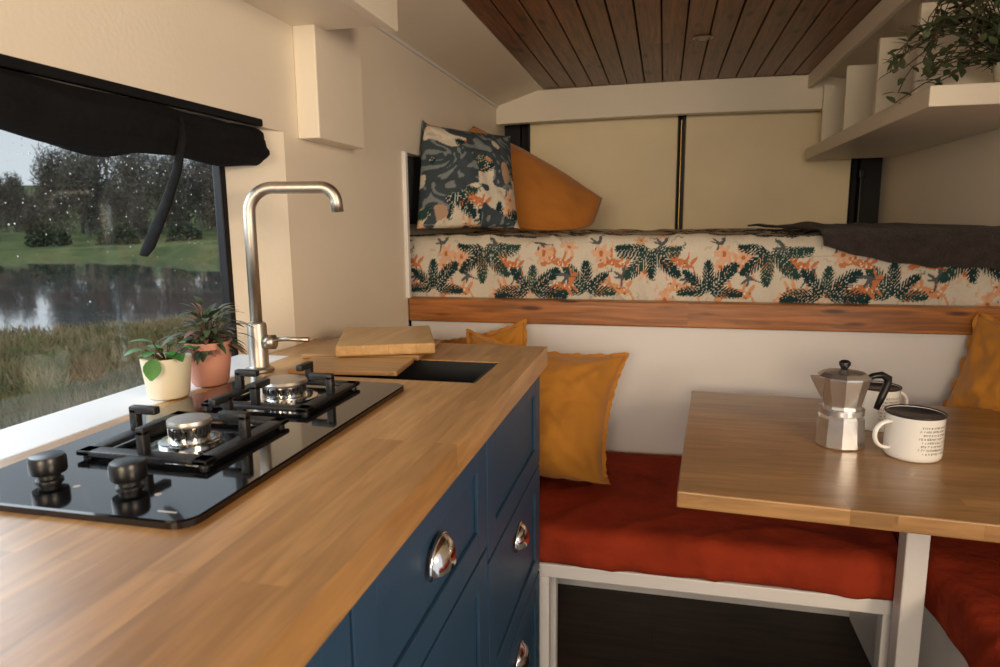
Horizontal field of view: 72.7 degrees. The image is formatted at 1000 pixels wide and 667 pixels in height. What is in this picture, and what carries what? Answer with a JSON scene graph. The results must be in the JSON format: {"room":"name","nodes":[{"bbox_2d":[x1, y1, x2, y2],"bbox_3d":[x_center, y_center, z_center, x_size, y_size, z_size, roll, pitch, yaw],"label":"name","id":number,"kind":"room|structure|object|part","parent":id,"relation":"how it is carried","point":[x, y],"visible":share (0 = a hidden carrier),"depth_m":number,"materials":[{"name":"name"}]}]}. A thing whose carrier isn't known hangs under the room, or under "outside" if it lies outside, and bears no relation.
{"room":"vehicle interior","nodes":[
{"label":"vehicle interior","id":0,"kind":"room"},
{"bbox_2d":[139,352,191,399],"bbox_3d":[-0.526,0.067,1.077,0.074,0.064,0.074,2,10,13],"label":"plant pot","id":1,"kind":"object","parent":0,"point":[169,378],"depth_m":1.05,"materials":[{"name":"beige ceramic"}]},
{"bbox_2d":[0,0,504,353],"bbox_3d":[-0.612,0.138,1.187,0.130,1.735,5.150,2,10,13],"label":"wall","id":2,"kind":"structure","parent":0,"point":[323,273],"depth_m":1.48,"materials":[{"name":"paint"}]},
{"bbox_2d":[5,137,238,356],"bbox_3d":[-0.742,-0.069,0.660,0.020,0.524,1.544,2,10,13],"label":"window","id":3,"kind":"structure","parent":2,"relation":"in","point":[219,177],"depth_m":1.39,"materials":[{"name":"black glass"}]},
{"bbox_2d":[0,54,269,256],"bbox_3d":[-0.689,-0.188,0.664,0.079,0.263,1.615,2,10,14],"label":"window blind","id":4,"kind":"object","parent":3,"relation":"attached to","point":[80,120],"visible":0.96,"depth_m":1.03,"materials":[{"name":"fabric"}]},
{"bbox_3d":[-0.742,-0.069,0.660,0.020,0.524,1.544,2,10,13],"label":"frame","id":5,"kind":"part","parent":3,"relation":"part of","materials":[{"name":"black metal"}]},
{"bbox_2d":[0,354,288,460],"bbox_3d":[-0.751,0.241,0.347,0.117,0.036,2.240,2,10,13],"label":"windowsill","id":6,"kind":"structure","parent":2,"relation":"attached to","point":[26,436],"depth_m":0.96,"materials":[{"name":"white paint"}]},
{"bbox_2d":[243,0,397,31],"bbox_3d":[-0.560,-0.596,0.544,0.225,0.190,1.974,2,10,13],"label":"upper cabinet","id":7,"kind":"object","parent":2,"relation":"attached to","point":[325,14],"visible":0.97,"depth_m":1.39,"materials":[{"name":"paint"}]},
{"bbox_2d":[292,24,363,148],"bbox_3d":[-0.399,-0.629,1.595,0.053,0.358,0.236,2,10,13],"label":"wall cabinet","id":8,"kind":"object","parent":2,"relation":"attached to","point":[328,78],"depth_m":1.54,"materials":[{"name":"paint"}]},
{"bbox_2d":[402,151,411,297],"bbox_3d":[-0.296,-0.341,2.157,0.014,0.460,0.020,2,10,13],"label":"trim","id":9,"kind":"structure","parent":2,"relation":"attached to","point":[404,153],"depth_m":2.15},
{"bbox_2d":[374,26,497,107],"bbox_3d":[-0.560,-0.710,1.007,0.011,0.010,5.100,2,10,13],"label":"trim","id":10,"kind":"structure","parent":2,"relation":"attached to","point":[389,34],"depth_m":2.33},
{"bbox_2d":[496,74,844,125],"bbox_3d":[0.841,-1.074,3.088,1.750,0.176,0.060,2,10,13],"label":"trim","id":11,"kind":"structure","parent":2,"relation":"attached to","point":[787,93],"depth_m":3.08,"materials":[{"name":"paint"}]},
{"bbox_2d":[407,156,420,223],"bbox_3d":[-0.235,-0.519,2.409,0.059,0.293,0.376,4,11,28],"label":"window","id":12,"kind":"structure","parent":0,"point":[414,163],"depth_m":2.29,"materials":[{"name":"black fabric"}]},
{"bbox_2d":[391,0,938,105],"bbox_3d":[0.275,-0.777,0.846,2.000,0.165,5.200,2,10,13],"label":"ceiling","id":13,"kind":"structure","parent":0,"point":[448,33],"depth_m":2.28,"materials":[{"name":"paint"}]},
{"bbox_2d":[463,0,880,88],"bbox_3d":[0.208,-0.755,0.731,1.170,0.015,4.940,2,10,13],"label":"ceiling panel","id":14,"kind":"object","parent":13,"relation":"attached to","point":[552,40],"depth_m":2.30,"materials":[{"name":"brown wood"}]},
{"bbox_2d":[577,0,772,80],"bbox_3d":[0.208,-0.771,0.728,1.175,0.014,4.940,2,10,13],"label":"trim","id":15,"kind":"structure","parent":14,"relation":"attached to","point":[605,0],"depth_m":2.36,"materials":[{"name":"brown"}]},
{"bbox_2d":[693,34,712,40],"bbox_3d":[0.693,-1.010,2.322,0.068,0.006,0.068,2,10,13],"label":"ceiling spotlight","id":16,"kind":"object","parent":14,"relation":"attached to","point":[705,36],"visible":1,"depth_m":2.32,"materials":[{"name":"silver metal"}]},
{"bbox_2d":[492,115,882,230],"bbox_3d":[0.862,-0.297,3.426,1.940,1.840,0.130,2,10,13],"label":"wall","id":17,"kind":"structure","parent":0,"point":[871,185],"depth_m":3.12,"materials":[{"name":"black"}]},
{"bbox_2d":[527,116,681,230],"bbox_3d":[0.509,-0.376,3.436,0.754,1.400,0.070,2,10,13],"label":"door","id":18,"kind":"structure","parent":17,"relation":"in","point":[632,164],"depth_m":3.31,"materials":[{"name":"beige"}]},
{"bbox_2d":[679,111,865,229],"bbox_3d":[1.262,-0.352,3.247,0.807,1.400,0.090,2,10,13],"label":"door","id":19,"kind":"structure","parent":17,"relation":"in","point":[739,170],"depth_m":3.17,"materials":[{"name":"beige"}]},
{"bbox_2d":[557,583,871,666],"bbox_3d":[0.268,1.045,1.151,2.050,0.060,5.200,2,10,13],"label":"floor","id":20,"kind":"structure","parent":0,"point":[597,627],"depth_m":1.98,"materials":[{"name":"black wood"}]},
{"bbox_2d":[304,612,351,666],"bbox_3d":[-0.408,0.687,0.481,0.504,0.876,0.483,2,10,13],"label":"base cabinet","id":21,"kind":"object","parent":20,"relation":"on","point":[335,651],"visible":0.06,"depth_m":0.57,"materials":[{"name":"blue paint"}]},
{"bbox_2d":[349,442,488,666],"bbox_3d":[-0.297,0.611,0.940,0.504,0.876,0.468,2,10,13],"label":"base cabinet","id":22,"kind":"object","parent":20,"relation":"on","point":[428,606],"visible":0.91,"depth_m":0.82,"materials":[{"name":"blue paint"}]},
{"bbox_3d":[-0.065,0.264,0.826,0.021,0.041,0.079,2,10,13],"label":"cup handle","id":23,"kind":"part","parent":22,"relation":"part of","materials":[{"name":"silver metal"}]},
{"bbox_3d":[-0.081,0.505,0.870,0.018,0.264,0.464,2,10,13],"label":"drawer","id":24,"kind":"part","parent":22,"relation":"part of","materials":[{"name":"blue paint"}]},
{"bbox_2d":[485,375,539,666],"bbox_3d":[-0.188,0.536,1.389,0.504,0.876,0.465,2,10,13],"label":"base cabinet","id":25,"kind":"object","parent":20,"relation":"on","point":[513,449],"visible":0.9,"depth_m":1.29,"materials":[{"name":"blue paint"}]},
{"bbox_3d":[0.026,0.219,1.284,0.018,0.212,0.461,2,10,13],"label":"panel","id":26,"kind":"part","parent":25,"relation":"part of","materials":[{"name":"blue paint"}]},
{"bbox_3d":[0.028,0.452,1.323,0.018,0.249,0.461,2,10,13],"label":"drawer","id":27,"kind":"part","parent":25,"relation":"part of","materials":[{"name":"blue paint"}]},
{"bbox_3d":[0.045,0.385,1.307,0.021,0.041,0.079,2,10,13],"label":"cup handle","id":28,"kind":"part","parent":25,"relation":"part of","materials":[{"name":"silver metal"}]},
{"bbox_3d":[0.030,0.723,1.367,0.018,0.289,0.461,2,10,13],"label":"drawer","id":29,"kind":"part","parent":25,"relation":"part of","materials":[{"name":"blue paint"}]},
{"bbox_3d":[0.048,0.636,1.349,0.021,0.041,0.079,2,10,13],"label":"cup handle","id":30,"kind":"part","parent":25,"relation":"part of","materials":[{"name":"silver metal"}]},
{"bbox_2d":[411,321,970,616],"bbox_3d":[0.567,0.411,2.117,1.750,0.872,0.025,2,10,13],"label":"base panel","id":31,"kind":"object","parent":20,"relation":"on","point":[649,410],"visible":0.18,"depth_m":2.04,"materials":[{"name":"white paint"}]},
{"bbox_2d":[409,296,999,334],"bbox_3d":[0.560,-0.058,2.030,1.748,0.074,0.055,2,10,13],"label":"board","id":32,"kind":"object","parent":31,"relation":"on","point":[881,318],"visible":1,"depth_m":1.99,"materials":[{"name":"brown wood"}]},
{"bbox_2d":[408,228,999,305],"bbox_3d":[0.681,-0.292,2.651,1.810,0.215,1.263,2,10,13],"label":"mattress","id":33,"kind":"object","parent":32,"relation":"on","point":[716,264],"visible":0.78,"depth_m":2.06,"materials":[{"name":"fabric"}]},
{"bbox_2d":[416,120,519,228],"bbox_3d":[-0.116,-0.537,2.316,0.369,0.366,0.254,-3,10,-12],"label":"pillow","id":34,"kind":"object","parent":33,"relation":"on","point":[466,178],"visible":1,"depth_m":2.23,"materials":[{"name":"fabric"}]},
{"bbox_2d":[468,126,601,230],"bbox_3d":[0.118,-0.616,2.683,0.544,0.415,0.310,2,10,13],"label":"pillow","id":35,"kind":"object","parent":33,"relation":"on","point":[547,198],"visible":0.52,"depth_m":2.65,"materials":[{"name":"orange fabric"}]},
{"bbox_2d":[748,221,999,270],"bbox_3d":[1.222,-0.313,2.329,0.502,0.141,1.023,1,9,7],"label":"blanket","id":36,"kind":"object","parent":33,"relation":"on","point":[927,245],"visible":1,"depth_m":1.87,"materials":[{"name":"fabric"}]},
{"bbox_2d":[539,562,892,666],"bbox_3d":[0.299,0.696,1.901,1.305,0.386,0.585,2,10,13],"label":"bench","id":37,"kind":"object","parent":20,"relation":"on","point":[550,572],"visible":0.27,"depth_m":1.54,"materials":[{"name":"white wood"}]},
{"bbox_3d":[0.104,0.752,1.671,0.036,0.352,0.035,2,10,13],"label":"support post","id":38,"kind":"part","parent":37,"relation":"part of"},
{"bbox_3d":[0.130,0.735,1.777,0.036,0.352,0.035,2,10,13],"label":"support post","id":39,"kind":"part","parent":37,"relation":"part of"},
{"bbox_3d":[0.297,0.522,1.873,1.305,0.034,0.585,2,10,13],"label":"frame","id":40,"kind":"part","parent":37,"relation":"part of","materials":[{"name":"white wood"}]},
{"bbox_2d":[540,451,897,600],"bbox_3d":[0.299,0.452,1.853,1.330,0.107,0.615,2,10,13],"label":"bench cushion","id":41,"kind":"object","parent":37,"relation":"on","point":[634,523],"visible":0.33,"depth_m":1.55,"materials":[{"name":"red fabric"}]},
{"bbox_2d":[440,319,526,345],"bbox_3d":[-0.065,0.151,2.105,0.450,0.393,0.128,2,10,13],"label":"cushion","id":42,"kind":"object","parent":41,"relation":"on","point":[516,333],"visible":0.05,"depth_m":2.07,"materials":[{"name":"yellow fabric"}]},
{"bbox_2d":[466,329,628,484],"bbox_3d":[0.096,0.193,1.886,0.501,0.381,0.284,2,10,13],"label":"cushion","id":43,"kind":"object","parent":41,"relation":"on","point":[577,390],"visible":0.52,"depth_m":1.80,"materials":[{"name":"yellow fabric"}]},
{"bbox_3d":[0.848,0.773,1.505,0.036,0.352,0.035,2,10,13],"label":"support post","id":44,"kind":"part","parent":37,"relation":"part of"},
{"bbox_2d":[676,391,999,666],"bbox_3d":[0.828,0.591,1.447,0.860,0.730,0.735,2,10,17],"label":"table","id":45,"kind":"object","parent":20,"relation":"on","point":[746,454],"visible":0.94,"depth_m":1.28,"materials":[{"name":"brown wood"}]},
{"bbox_2d":[810,360,891,450],"bbox_3d":[0.715,0.139,1.400,0.151,0.177,0.097,-6,11,-29],"label":"moka pot","id":46,"kind":"object","parent":45,"relation":"on","point":[840,425],"visible":1,"depth_m":1.36,"materials":[{"name":"metal"}]},
{"bbox_3d":[0.652,0.109,1.385,0.030,0.049,0.029,-7,11,-34],"label":"spout","id":47,"kind":"part","parent":46,"relation":"part of","materials":[{"name":"metal"}]},
{"bbox_3d":[0.699,0.080,1.381,0.098,0.016,0.099,2,10,13],"label":"lid","id":48,"kind":"part","parent":46,"relation":"part of","materials":[{"name":"metal"}]},
{"bbox_3d":[0.699,0.063,1.379,0.022,0.020,0.022,2,10,13],"label":"lid knob","id":49,"kind":"part","parent":46,"relation":"part of","materials":[{"name":"black plastic"}]},
{"bbox_3d":[0.773,0.118,1.392,0.057,0.081,0.018,-2,9,-7],"label":"handle","id":50,"kind":"part","parent":46,"relation":"part of","materials":[{"name":"black plastic"}]},
{"bbox_2d":[862,380,908,431],"bbox_3d":[0.850,0.162,1.510,0.121,0.095,0.094,2,10,13],"label":"enamel mug","id":51,"kind":"object","parent":45,"relation":"on","point":[872,416],"visible":0.47,"depth_m":1.48,"materials":[{"name":"white"}]},
{"bbox_2d":[878,398,897,420],"bbox_3d":[0.843,0.168,1.472,0.052,0.058,0.008,-2,9,-9],"label":"print","id":52,"kind":"object","parent":51,"relation":"attached to","point":[888,401],"depth_m":1.47,"materials":[{"name":"grey paint"}]},
{"bbox_3d":[0.898,0.158,1.524,0.036,0.064,0.011,-2,9,-10],"label":"handle","id":53,"kind":"part","parent":51,"relation":"part of","materials":[{"name":"white metal"}]},
{"bbox_3d":[0.834,0.614,1.399,0.043,0.700,0.045,2,10,13],"label":"support post","id":54,"kind":"part","parent":45,"relation":"part of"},
{"bbox_2d":[872,404,947,462],"bbox_3d":[0.800,0.195,1.332,0.124,0.089,0.107,5,11,29],"label":"enamel mug","id":55,"kind":"object","parent":45,"relation":"on","point":[912,433],"visible":1,"depth_m":1.29,"materials":[{"name":"white"}]},
{"bbox_3d":[0.740,0.196,1.319,0.036,0.060,0.011,-2,9,-7],"label":"handle","id":56,"kind":"part","parent":55,"relation":"part of","materials":[{"name":"white ceramic"}]},
{"bbox_2d":[919,426,945,455],"bbox_3d":[0.818,0.202,1.282,0.059,0.054,0.009,-3,10,-13],"label":"print","id":57,"kind":"object","parent":55,"relation":"attached to","point":[931,438],"depth_m":1.28,"materials":[{"name":"grey"}]},
{"bbox_2d":[850,606,968,666],"bbox_3d":[1.029,0.812,1.147,0.370,0.386,1.720,2,10,13],"label":"bench","id":58,"kind":"object","parent":20,"relation":"on","point":[936,648],"visible":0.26,"depth_m":1.46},
{"bbox_2d":[891,531,999,666],"bbox_3d":[1.011,0.565,1.105,0.419,0.112,1.746,2,10,13],"label":"bench cushion","id":59,"kind":"object","parent":58,"relation":"on","point":[962,592],"visible":0.31,"depth_m":1.32,"materials":[{"name":"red fabric"}]},
{"bbox_2d":[943,310,999,410],"bbox_3d":[1.261,0.179,1.678,0.218,0.437,0.388,-2,9,-6],"label":"cushion","id":60,"kind":"object","parent":59,"relation":"on","point":[977,385],"visible":0.44,"depth_m":1.73,"materials":[{"name":"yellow fabric"}]},
{"bbox_3d":[-0.530,0.771,-0.022,0.504,0.876,0.563,2,10,13],"label":"cabinet","id":61,"kind":"object","parent":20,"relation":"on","visible":0},
{"bbox_2d":[0,339,547,666],"bbox_3d":[-0.405,0.205,0.574,0.559,0.042,2.047,2,10,13],"label":"countertop","id":62,"kind":"structure","parent":61,"relation":"on","point":[267,578],"depth_m":0.57,"materials":[{"name":"brown wood"}]},
{"bbox_2d":[124,339,202,399],"bbox_3d":[-0.523,0.053,1.069,0.096,0.094,0.102,2,10,13],"label":"potted pilea","id":63,"kind":"object","parent":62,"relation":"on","point":[166,375],"visible":1,"depth_m":1.05,"materials":[{"name":"beige ceramic"}]},
{"bbox_2d":[0,361,403,529],"bbox_3d":[-0.361,0.105,0.896,0.299,0.048,0.542,2,10,13],"label":"gas hob","id":64,"kind":"object","parent":62,"relation":"in","point":[177,465],"visible":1,"depth_m":0.77,"materials":[{"name":"black glass"}]},
{"bbox_2d":[158,296,255,386],"bbox_3d":[-0.496,0.012,1.151,0.147,0.149,0.149,2,10,13],"label":"begonias","id":65,"kind":"object","parent":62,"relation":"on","point":[210,366],"visible":0.97,"depth_m":1.14,"materials":[{"name":"pink ceramic"}]},
{"bbox_2d":[183,337,231,386],"bbox_3d":[-0.496,0.048,1.160,0.078,0.074,0.078,2,10,13],"label":"plant pot","id":66,"kind":"object","parent":65,"relation":"on","point":[213,368],"depth_m":1.13,"materials":[{"name":"orange ceramic"}]},
{"bbox_2d":[243,181,343,372],"bbox_3d":[-0.377,-0.102,1.242,0.196,0.343,0.052,-1,9,-3],"label":"tap","id":67,"kind":"object","parent":62,"relation":"on","point":[258,347],"visible":0.95,"depth_m":1.22,"materials":[{"name":"silver metal"}]},
{"bbox_3d":[-0.392,0.017,1.245,0.087,0.028,0.028,2,10,13],"label":"lever","id":68,"kind":"part","parent":67,"relation":"part of","materials":[{"name":"silver metal"}]},
{"bbox_2d":[288,357,413,375],"bbox_3d":[-0.277,0.061,1.281,0.205,0.009,0.120,1,9,7],"label":"board","id":69,"kind":"object","parent":62,"relation":"on","point":[336,365],"visible":0.97,"depth_m":1.26,"materials":[{"name":"brown wood"}]},
{"bbox_2d":[301,338,439,360],"bbox_3d":[-0.268,0.032,1.454,0.245,0.010,0.195,1,9,7],"label":"chopping board","id":70,"kind":"object","parent":62,"relation":"on","point":[328,349],"visible":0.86,"depth_m":1.37,"materials":[{"name":"brown wood"}]},
{"bbox_2d":[336,325,434,356],"bbox_3d":[-0.243,0.014,1.462,0.195,0.022,0.240,-2,9,-8],"label":"chopping board","id":71,"kind":"object","parent":70,"relation":"on","point":[397,340],"visible":1,"depth_m":1.38,"materials":[{"name":"brown wood"}]},
{"bbox_2d":[334,360,497,382],"bbox_3d":[-0.174,0.155,1.290,0.313,0.179,0.173,2,10,13],"label":"sink","id":72,"kind":"object","parent":62,"relation":"in","point":[420,370],"visible":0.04,"depth_m":1.34,"materials":[{"name":"black metal"}]},
{"bbox_2d":[878,129,999,225],"bbox_3d":[1.455,-0.039,1.882,0.060,1.820,2.800,2,10,13],"label":"wall","id":73,"kind":"structure","parent":0,"point":[957,182],"depth_m":2.37,"materials":[{"name":"paint"}]},
{"bbox_2d":[805,0,999,159],"bbox_3d":[1.264,-0.767,1.909,0.364,0.360,2.095,2,10,13],"label":"wall shelf","id":74,"kind":"object","parent":73,"relation":"attached to","point":[858,121],"visible":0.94,"depth_m":2.13,"materials":[{"name":"paint"}]},
{"bbox_3d":[1.095,-0.919,1.925,0.020,0.061,2.095,2,10,13],"label":"rail","id":75,"kind":"part","parent":74,"relation":"part of","materials":[{"name":"paint"}]},
{"bbox_2d":[876,0,999,103],"bbox_3d":[1.140,-0.706,1.596,0.442,0.269,0.313,2,10,13],"label":"trailing plant","id":76,"kind":"object","parent":74,"relation":"on","point":[989,31],"visible":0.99,"depth_m":1.62,"materials":[{"name":"green plant"}]},
{"bbox_3d":[1.237,-0.618,1.630,0.100,0.060,0.100,2,10,13],"label":"plant pot","id":77,"kind":"part","parent":76,"relation":"part of","materials":[{"name":"beige ceramic"}]},
{"label":"outside","id":78,"kind":"structure","parent":0,"visible":0},
{"bbox_2d":[0,183,222,429],"bbox_3d":[-72.835,-22.316,111.550,360.609,14.266,366.173,2,10,13],"label":"ground","id":79,"kind":"structure","parent":78,"point":[12,245],"depth_m":42.77,"materials":[{"name":"green plant"}]},
{"bbox_2d":[0,170,30,231],"bbox_3d":[-43.794,-11.564,60.083,4.499,6.312,3.723,2,10,13],"label":"tree","id":80,"kind":"object","parent":79,"relation":"on","point":[5,214],"visible":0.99,"depth_m":60.03,"materials":[{"name":"green plant"}]},
{"bbox_2d":[1,174,29,230],"bbox_3d":[-53.985,-14.397,75.096,3.801,6.621,4.496,2,10,13],"label":"tree","id":81,"kind":"object","parent":79,"relation":"on","point":[22,193],"visible":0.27,"depth_m":75.06,"materials":[{"name":"green plant"}]},
{"bbox_2d":[13,183,55,231],"bbox_3d":[-46.718,-12.043,68.336,4.007,6.343,4.716,2,10,13],"label":"tree","id":82,"kind":"object","parent":79,"relation":"on","point":[30,211],"visible":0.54,"depth_m":67.81,"materials":[{"name":"green plant"}]},
{"bbox_2d":[24,218,72,246],"bbox_3d":[-33.229,-7.310,49.719,3.120,2.231,3.470,2,10,13],"label":"bush","id":83,"kind":"object","parent":79,"relation":"on","point":[55,236],"visible":0.94,"depth_m":49.18,"materials":[{"name":"green plant"}]},
{"bbox_2d":[31,153,71,229],"bbox_3d":[-49.867,-15.745,76.063,3.714,9.096,3.821,-4,10,-22],"label":"tree","id":84,"kind":"object","parent":79,"relation":"on","point":[55,219],"visible":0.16,"depth_m":75.97,"materials":[{"name":"green plant"}]},
{"bbox_2d":[27,142,79,232],"bbox_3d":[-39.875,-12.982,61.048,3.698,9.146,4.034,2,10,13],"label":"tree","id":85,"kind":"object","parent":79,"relation":"on","point":[47,171],"visible":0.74,"depth_m":60.61,"materials":[{"name":"green plant"}]},
{"bbox_2d":[55,149,106,233],"bbox_3d":[-42.495,-14.339,69.077,4.229,9.670,3.563,-1,9,-5],"label":"tree","id":86,"kind":"object","parent":79,"relation":"on","point":[82,222],"visible":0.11,"depth_m":69.11,"materials":[{"name":"green plant"}]},
{"bbox_2d":[50,149,115,236],"bbox_3d":[-33.463,-11.636,54.744,4.264,7.832,3.783,2,10,13],"label":"tree","id":87,"kind":"object","parent":79,"relation":"on","point":[79,168],"visible":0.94,"depth_m":54.61,"materials":[{"name":"green plant"}]},
{"bbox_2d":[79,155,108,229],"bbox_3d":[-45.592,-16.578,76.651,4.123,11.390,3.657,2,10,13],"label":"tree","id":88,"kind":"object","parent":79,"relation":"on","point":[83,155],"visible":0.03,"depth_m":76.45,"materials":[{"name":"green plant"}]},
{"bbox_2d":[77,155,131,231],"bbox_3d":[-35.704,-13.656,61.978,4.551,10.614,4.028,2,10,13],"label":"tree","id":89,"kind":"object","parent":79,"relation":"on","point":[114,198],"visible":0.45,"depth_m":61.94,"materials":[{"name":"green plant"}]},
{"bbox_2d":[0,308,223,428],"bbox_3d":[-5.254,0.546,7.555,17.669,0.652,11.993,-6,11,-31],"label":"meadow grass","id":90,"kind":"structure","parent":79,"relation":"on","point":[20,344],"depth_m":8.66,"materials":[{"name":"plant"}]},
{"bbox_2d":[95,223,140,244],"bbox_3d":[-28.651,-7.363,50.925,3.057,1.814,3.049,-10,13,-44],"label":"bush","id":91,"kind":"object","parent":79,"relation":"on","point":[120,234],"visible":0.98,"depth_m":50.23,"materials":[{"name":"green plant"}]},
{"bbox_2d":[106,153,142,230],"bbox_3d":[-38.736,-14.620,69.842,4.435,10.561,4.307,2,10,13],"label":"tree","id":92,"kind":"object","parent":79,"relation":"on","point":[126,206],"visible":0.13,"depth_m":69.42,"materials":[{"name":"plant"}]},
{"bbox_2d":[105,153,166,238],"bbox_3d":[-29.420,-11.630,55.962,4.086,9.522,4.544,2,10,13],"label":"tree","id":93,"kind":"object","parent":79,"relation":"on","point":[140,213],"visible":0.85,"depth_m":55.04,"materials":[{"name":"green plant"}]},
{"bbox_2d":[120,156,152,220],"bbox_3d":[-41.335,-16.441,77.772,4.351,8.955,4.507,2,10,13],"label":"tree","id":94,"kind":"object","parent":79,"relation":"on","point":[135,156],"visible":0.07,"depth_m":77.35,"materials":[{"name":"green plant"}]},
{"bbox_2d":[126,155,189,233],"bbox_3d":[-31.724,-13.073,62.929,4.836,8.344,4.623,2,10,13],"label":"tree","id":95,"kind":"object","parent":79,"relation":"on","point":[159,171],"visible":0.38,"depth_m":62.50,"materials":[{"name":"green plant"}]},
{"bbox_2d":[151,155,192,225],"bbox_3d":[-34.498,-14.784,70.942,4.206,10.204,3.930,7,12,38],"label":"tree","id":96,"kind":"object","parent":79,"relation":"on","point":[170,157],"visible":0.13,"depth_m":70.95,"materials":[{"name":"green plant"}]},
{"bbox_2d":[159,156,197,223],"bbox_3d":[-37.228,-17.608,78.642,4.062,10.361,4.310,2,10,13],"label":"tree","id":97,"kind":"object","parent":79,"relation":"on","point":[192,216],"visible":0.06,"depth_m":79.02,"materials":[{"name":"green plant"}]},
{"bbox_2d":[165,220,205,241],"bbox_3d":[-24.122,-7.734,52.009,2.825,1.842,2.883,2,10,13],"label":"tree","id":98,"kind":"object","parent":79,"relation":"on","point":[181,232],"visible":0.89,"depth_m":51.31,"materials":[{"name":"green plant"}]},
{"bbox_2d":[164,158,214,235],"bbox_3d":[-25.238,-11.695,56.614,4.353,7.192,3.544,-2,9,-7],"label":"tree","id":99,"kind":"object","parent":79,"relation":"on","point":[189,181],"visible":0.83,"depth_m":56.26,"materials":[{"name":"green plant"}]},
{"bbox_2d":[184,160,215,230],"bbox_3d":[-27.845,-13.461,63.732,4.230,8.314,3.916,-3,10,-13],"label":"tree","id":100,"kind":"object","parent":79,"relation":"on","point":[208,222],"visible":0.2,"depth_m":64.22,"materials":[{"name":"green plant"}]},
{"bbox_2d":[201,164,216,226],"bbox_3d":[-30.334,-15.269,72.162,3.820,9.566,3.988,8,12,40],"label":"tree","id":101,"kind":"object","parent":79,"relation":"on","point":[210,166],"visible":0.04,"depth_m":71.67,"materials":[{"name":"green plant"}]},
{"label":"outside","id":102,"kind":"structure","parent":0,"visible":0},
{"bbox_2d":[0,259,222,333],"bbox_3d":[-35.595,-6.994,56.946,206.416,0.001,210.706,2,10,13],"label":"pond water","id":103,"kind":"structure","parent":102,"point":[61,291],"depth_m":21.28,"materials":[{"name":"grey liquid"}]}
]}

